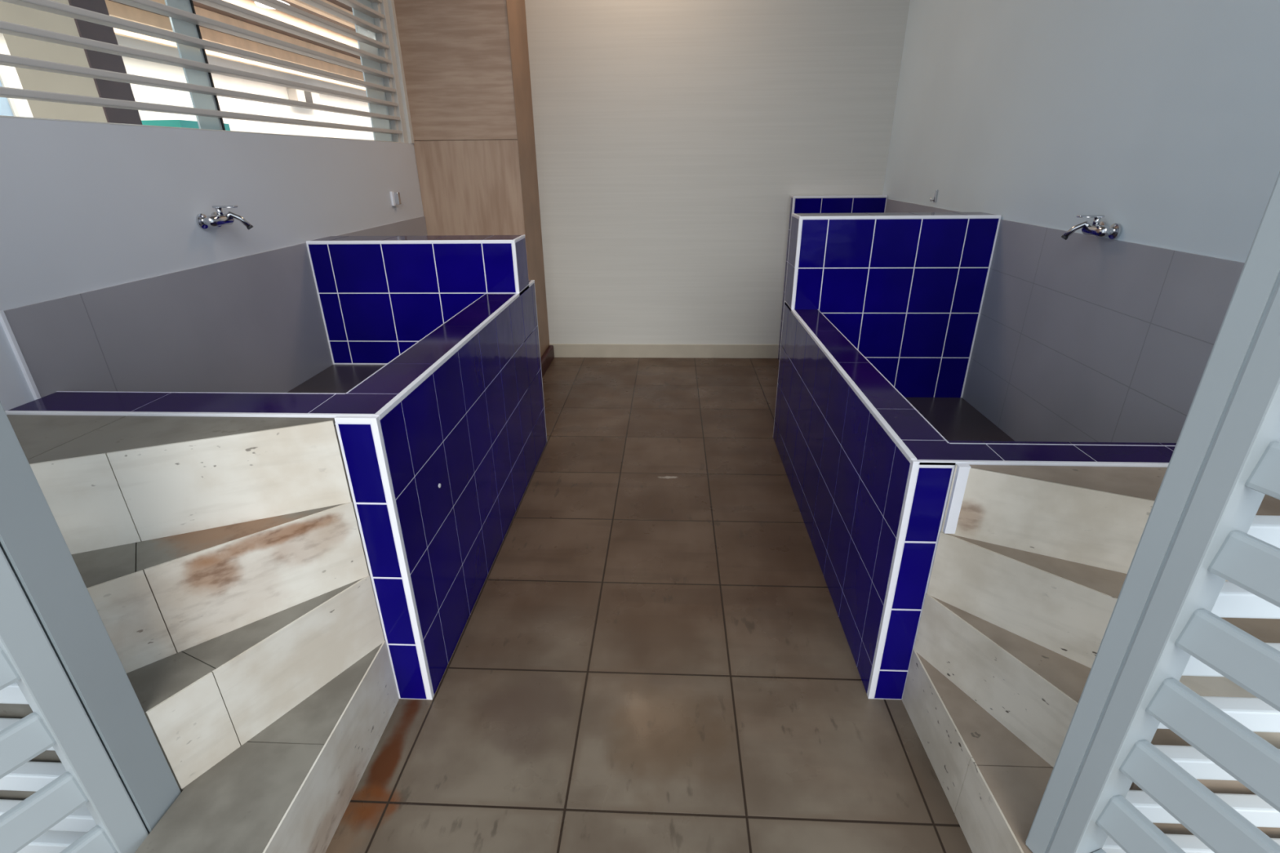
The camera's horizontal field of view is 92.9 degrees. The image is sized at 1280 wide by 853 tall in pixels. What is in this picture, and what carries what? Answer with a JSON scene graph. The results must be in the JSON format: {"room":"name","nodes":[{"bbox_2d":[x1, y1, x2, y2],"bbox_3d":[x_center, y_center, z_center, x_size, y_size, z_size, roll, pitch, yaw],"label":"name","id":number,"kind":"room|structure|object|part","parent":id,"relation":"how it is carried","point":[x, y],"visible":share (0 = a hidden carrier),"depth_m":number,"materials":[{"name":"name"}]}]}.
{"room":"dog washing room","nodes":[
{"label":"dog washing room","id":0,"kind":"room"},
{"bbox_2d":[0,116,423,410],"bbox_3d":[-1.404,-1.129,2.243,0.100,2.900,3.553,1,24,3],"label":"wall","id":1,"kind":"structure","parent":0,"point":[85,206],"depth_m":1.74,"materials":[{"name":"paint"}]},
{"bbox_2d":[0,310,40,399],"bbox_3d":[-1.401,-0.155,1.374,0.009,0.213,0.008,1,24,3],"label":"trim","id":2,"kind":"structure","parent":1,"relation":"attached to","point":[4,322],"depth_m":1.37,"materials":[{"name":"white plastic"}]},
{"bbox_2d":[0,0,414,143],"bbox_3d":[-1.408,-1.502,1.908,0.096,1.048,2.960,1,24,3],"label":"window blinds","id":3,"kind":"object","parent":1,"relation":"in","point":[144,63],"depth_m":1.82,"materials":[{"name":"paint"}]},
{"bbox_3d":[-1.468,-1.219,1.314,0.004,1.008,1.240,1,24,3],"label":"sliding pane","id":4,"kind":"part","parent":3,"relation":"part of","materials":[{"name":"clear glass"}]},
{"bbox_2d":[3,216,427,397],"bbox_3d":[-1.338,-0.289,2.679,0.006,1.011,2.494,1,24,3],"label":"wall tiles","id":5,"kind":"structure","parent":1,"relation":"attached to","point":[251,323],"depth_m":1.87,"materials":[{"name":"grey tile"}]},
{"bbox_2d":[195,204,253,230],"bbox_3d":[-1.323,-0.663,1.940,0.097,0.079,0.128,1,24,3],"label":"mixer tap","id":6,"kind":"object","parent":1,"relation":"attached to","point":[217,219],"visible":1,"depth_m":1.92,"materials":[{"name":"silver metal"}]},
{"bbox_3d":[-1.314,-0.696,1.925,0.074,0.007,0.017,1,24,3],"label":"lever","id":7,"kind":"part","parent":6,"relation":"part of","materials":[{"name":"silver metal"}]},
{"bbox_3d":[-1.311,-0.672,1.974,0.075,0.055,0.021,-17,28,-32],"label":"spout","id":8,"kind":"part","parent":6,"relation":"part of","materials":[{"name":"silver metal"}]},
{"bbox_2d":[390,191,401,205],"bbox_3d":[-1.291,-1.206,3.215,0.030,0.070,0.055,1,24,3],"label":"wall bracket","id":9,"kind":"object","parent":1,"relation":"attached to","point":[395,196],"visible":1,"depth_m":3.21,"materials":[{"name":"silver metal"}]},
{"bbox_3d":[-1.301,-1.200,3.202,0.012,0.070,0.025,1,24,3],"label":"plate","id":10,"kind":"part","parent":9,"relation":"part of","materials":[{"name":"silver metal"}]},
{"bbox_2d":[192,0,360,71],"bbox_3d":[-4.248,-7.224,12.088,6.609,0.080,24.500,1,24,3],"label":"ceiling","id":11,"kind":"structure","parent":0,"point":[335,2],"depth_m":8.34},
{"bbox_2d":[254,0,289,8],"bbox_3d":[-3.764,-4.443,6.176,0.318,0.290,0.318,1,24,3],"label":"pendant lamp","id":12,"kind":"object","parent":11,"relation":"hanging from","point":[258,4],"visible":0.3,"depth_m":6.20,"materials":[{"name":"white"}]},
{"bbox_2d":[194,5,361,64],"bbox_3d":[-5.202,-7.108,12.134,0.090,0.150,24.200,1,24,3],"label":"ceiling beam","id":13,"kind":"structure","parent":11,"relation":"attached to","point":[201,11],"depth_m":8.75,"materials":[{"name":"brown wood"}]},
{"bbox_2d":[199,26,364,80],"bbox_3d":[-5.981,-7.116,12.171,0.090,0.150,24.200,1,24,3],"label":"ceiling beam","id":14,"kind":"structure","parent":11,"relation":"attached to","point":[207,34],"depth_m":10.05,"materials":[{"name":"brown wood"}]},
{"bbox_2d":[204,48,365,90],"bbox_3d":[-6.800,-7.124,12.211,0.090,0.150,24.200,1,24,3],"label":"ceiling beam","id":15,"kind":"structure","parent":11,"relation":"attached to","point":[208,52],"depth_m":11.41,"materials":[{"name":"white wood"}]},
{"bbox_2d":[223,0,358,48],"bbox_3d":[-4.353,-7.100,12.093,0.090,0.150,24.200,1,24,3],"label":"ceiling beam","id":16,"kind":"structure","parent":11,"relation":"attached to","point":[251,5],"depth_m":7.98,"materials":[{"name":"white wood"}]},
{"bbox_2d":[286,0,355,28],"bbox_3d":[-3.504,-7.091,12.052,0.090,0.150,24.200,1,24,3],"label":"ceiling beam","id":17,"kind":"structure","parent":11,"relation":"attached to","point":[298,2],"depth_m":7.26,"materials":[{"name":"brown wood"}]},
{"bbox_2d":[206,54,373,140],"bbox_3d":[-7.418,-5.461,12.206,0.100,3.180,26.000,1,24,3],"label":"wall","id":18,"kind":"structure","parent":0,"point":[223,82],"depth_m":12.47,"materials":[{"name":"white paint"}]},
{"bbox_2d":[286,88,320,104],"bbox_3d":[-7.205,-7.058,13.081,0.210,0.300,0.900,1,24,3],"label":"window","id":19,"kind":"structure","parent":18,"relation":"attached to","point":[298,95],"depth_m":12.86,"materials":[{"name":"glass"}]},
{"bbox_3d":[-7.106,-7.046,13.053,0.010,0.260,0.250,1,24,3],"label":"door","id":20,"kind":"part","parent":19,"relation":"part of","materials":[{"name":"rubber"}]},
{"bbox_2d":[325,357,972,852],"bbox_3d":[-0.019,0.955,1.137,3.014,0.060,7.313,1,24,3],"label":"floor","id":21,"kind":"structure","parent":0,"point":[653,654],"depth_m":1.66,"materials":[{"name":"brown tile"}]},
{"bbox_2d":[0,681,96,852],"bbox_3d":[-1.180,0.148,0.914,0.486,1.620,0.040,1,24,3],"label":"screen","id":22,"kind":"object","parent":21,"relation":"on","point":[32,776],"visible":0.06,"depth_m":1.13,"materials":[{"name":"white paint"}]},
{"bbox_3d":[-1.172,0.849,1.220,0.426,0.090,0.036,1,24,3],"label":"rail","id":23,"kind":"part","parent":22,"relation":"part of","materials":[{"name":"white metal"}]},
{"bbox_2d":[0,401,181,834],"bbox_3d":[-0.912,0.135,0.882,0.045,1.665,0.078,1,24,3],"label":"gate post","id":24,"kind":"object","parent":21,"relation":"on","point":[32,541],"visible":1,"depth_m":0.96,"materials":[{"name":"grey paint"}]},
{"bbox_2d":[0,546,148,852],"bbox_3d":[-1.036,0.252,0.648,0.048,1.600,0.520,11,26,26],"label":"gate","id":25,"kind":"object","parent":24,"relation":"attached to","point":[59,720],"visible":1,"depth_m":0.95,"materials":[{"name":"grey paint"}]},
{"bbox_2d":[0,414,399,852],"bbox_3d":[-1.027,0.459,1.219,0.768,0.804,0.564,1,24,3],"label":"stair","id":26,"kind":"structure","parent":21,"relation":"on","point":[222,562],"depth_m":1.23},
{"bbox_3d":[-1.151,0.603,1.140,0.531,0.606,0.008,1,24,3],"label":"panel","id":27,"kind":"part","parent":26,"relation":"part of","materials":[{"name":"stone"}]},
{"bbox_2d":[4,234,546,699],"bbox_3d":[-0.937,-0.071,2.162,0.849,1.018,1.616,1,24,3],"label":"tiled partition wall","id":28,"kind":"structure","parent":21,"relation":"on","point":[432,389],"depth_m":1.85,"materials":[{"name":"blue tile"}]},
{"bbox_3d":[-0.975,0.344,1.475,0.847,0.809,0.023,1,24,3],"label":"edge trim","id":29,"kind":"part","parent":28,"relation":"part of","materials":[{"name":"white plastic"}]},
{"bbox_3d":[-1.013,-0.313,1.974,0.711,0.005,1.172,1,24,3],"label":"edge trim","id":30,"kind":"part","parent":28,"relation":"part of","materials":[{"name":"white tile"}]},
{"bbox_3d":[-0.909,-0.312,2.713,0.846,1.016,0.188,1,24,3],"label":"panel","id":31,"kind":"part","parent":28,"relation":"part of","materials":[{"name":"blue tile"}]},
{"bbox_3d":[-0.906,-0.335,2.764,0.848,1.018,0.301,1,24,3],"label":"panel edge trim","id":32,"kind":"part","parent":28,"relation":"part of","materials":[{"name":"white plastic"}]},
{"bbox_3d":[-0.524,-0.340,2.030,0.014,0.011,1.603,1,24,3],"label":"cap edge trim","id":33,"kind":"part","parent":28,"relation":"part of","materials":[{"name":"white plastic"}]},
{"bbox_2d":[393,0,554,377],"bbox_3d":[-0.963,-1.722,3.588,0.638,2.900,0.573,1,24,3],"label":"column","id":34,"kind":"structure","parent":21,"relation":"on","point":[466,65],"depth_m":3.42,"materials":[{"name":"brown wood"}]},
{"bbox_2d":[773,212,1176,699],"bbox_3d":[1.036,-0.107,2.113,0.810,1.082,1.648,1,24,3],"label":"tiled partition wall","id":35,"kind":"structure","parent":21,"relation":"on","point":[873,424],"depth_m":2.18,"materials":[{"name":"blue tile"}]},
{"bbox_3d":[0.638,-0.252,2.078,0.014,0.011,1.635,1,24,3],"label":"cap edge trim","id":36,"kind":"part","parent":35,"relation":"part of","materials":[{"name":"white plastic"}]},
{"bbox_3d":[1.072,-0.401,2.784,0.808,1.081,0.173,1,24,3],"label":"panel","id":37,"kind":"part","parent":35,"relation":"part of","materials":[{"name":"blue tile"}]},
{"bbox_3d":[1.072,-0.402,2.785,0.810,1.082,0.178,1,24,3],"label":"panel edge trim","id":38,"kind":"part","parent":35,"relation":"part of","materials":[{"name":"white plastic"}]},
{"bbox_3d":[1.089,-0.231,2.011,0.696,0.005,1.375,1,24,3],"label":"edge trim","id":39,"kind":"part","parent":35,"relation":"part of","materials":[{"name":"white tile"}]},
{"bbox_3d":[0.999,0.397,1.442,0.809,0.697,0.013,1,24,3],"label":"edge trim","id":40,"kind":"part","parent":35,"relation":"part of","materials":[{"name":"white plastic"}]},
{"bbox_2d":[902,463,1279,852],"bbox_3d":[1.027,0.522,1.158,0.722,0.694,0.600,1,24,3],"label":"stair","id":41,"kind":"structure","parent":21,"relation":"on","point":[1031,565],"depth_m":1.27,"materials":[{"name":"beige wood"}]},
{"bbox_2d":[1025,171,1279,852],"bbox_3d":[0.709,0.066,0.779,0.055,1.489,0.036,-8,25,-17],"label":"gate post","id":42,"kind":"object","parent":41,"relation":"on","point":[1259,280],"visible":0.69,"depth_m":0.78,"materials":[{"name":"grey paint"}]},
{"bbox_2d":[1047,281,1279,852],"bbox_3d":[0.804,0.188,0.546,0.070,1.438,0.520,-8,25,-17],"label":"gate","id":43,"kind":"object","parent":42,"relation":"attached to","point":[1212,545],"visible":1,"depth_m":0.79,"materials":[{"name":"grey paint"}]},
{"bbox_3d":[0.809,0.815,0.828,0.062,0.063,0.434,-8,25,-17],"label":"rail","id":44,"kind":"part","parent":43,"relation":"part of","materials":[{"name":"white metal"}]},
{"bbox_3d":[1.131,0.649,1.079,0.504,0.522,0.008,1,24,3],"label":"panel","id":45,"kind":"part","parent":41,"relation":"part of","materials":[{"name":"stone"}]},
{"bbox_2d":[1102,515,1279,852],"bbox_3d":[1.065,0.161,0.829,0.621,1.620,0.040,1,24,3],"label":"screen","id":46,"kind":"object","parent":21,"relation":"on","point":[1233,601],"visible":0.03,"depth_m":0.96,"materials":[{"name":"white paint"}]},
{"bbox_2d":[524,0,909,344],"bbox_3d":[0.139,-1.846,3.844,3.014,2.900,0.100,1,24,3],"label":"wall","id":47,"kind":"structure","parent":0,"point":[674,140],"depth_m":3.81,"materials":[{"name":"paint"}]},
{"bbox_2d":[549,343,778,358],"bbox_3d":[0.453,-0.537,4.339,2.210,0.098,0.012,1,24,3],"label":"baseboard","id":48,"kind":"structure","parent":47,"relation":"attached to","point":[561,350],"depth_m":4.35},
{"bbox_2d":[777,195,887,362],"bbox_3d":[1.254,-0.960,4.049,0.577,1.088,0.101,1,24,3],"label":"tiled wall","id":49,"kind":"structure","parent":0,"point":[828,203],"depth_m":3.81,"materials":[{"name":"blue tile"}]},
{"bbox_2d":[882,0,1279,262],"bbox_3d":[1.507,-1.100,2.102,0.100,2.900,3.553,1,24,3],"label":"wall","id":50,"kind":"structure","parent":0,"point":[1160,119],"depth_m":1.92,"materials":[{"name":"paint"}]},
{"bbox_2d":[929,189,938,202],"bbox_3d":[1.488,-1.167,3.081,0.033,0.060,0.012,1,24,3],"label":"wall hook","id":51,"kind":"object","parent":50,"relation":"attached to","point":[936,190],"visible":1,"depth_m":3.08,"materials":[{"name":"silver metal"}]},
{"bbox_3d":[1.499,-1.167,3.080,0.012,0.060,0.012,1,24,3],"label":"hook plate","id":52,"kind":"part","parent":51,"relation":"part of","materials":[{"name":"silver metal"}]},
{"bbox_2d":[884,198,1244,444],"bbox_3d":[1.463,-0.260,2.472,0.006,1.066,3.553,1,24,3],"label":"wall tiles","id":53,"kind":"structure","parent":50,"relation":"attached to","point":[1084,338],"depth_m":1.94,"materials":[{"name":"grey tile"}]},
{"bbox_2d":[1061,214,1120,239],"bbox_3d":[1.385,-0.609,1.871,0.097,0.079,0.128,1,24,3],"label":"mixer tap","id":54,"kind":"object","parent":50,"relation":"attached to","point":[1098,228],"visible":1,"depth_m":1.85,"materials":[{"name":"silver metal"}]},
{"bbox_3d":[1.376,-0.617,1.906,0.076,0.055,0.021,19,30,37],"label":"spout","id":55,"kind":"part","parent":54,"relation":"part of","materials":[{"name":"silver metal"}]},
{"bbox_3d":[1.375,-0.642,1.857,0.074,0.007,0.017,1,24,3],"label":"lever","id":56,"kind":"part","parent":54,"relation":"part of","materials":[{"name":"silver metal"}]},
{"bbox_3d":[-4.225,-3.782,12.227,6.509,0.060,27.000,1,24,3],"label":"floor","id":57,"kind":"structure","parent":0,"visible":0},
{"bbox_2d":[223,123,230,130],"bbox_3d":[-3.463,-1.528,4.907,0.420,1.660,0.530,1,24,3],"label":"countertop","id":58,"kind":"structure","parent":57,"relation":"on","point":[226,125],"depth_m":4.79,"materials":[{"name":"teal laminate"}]}
]}

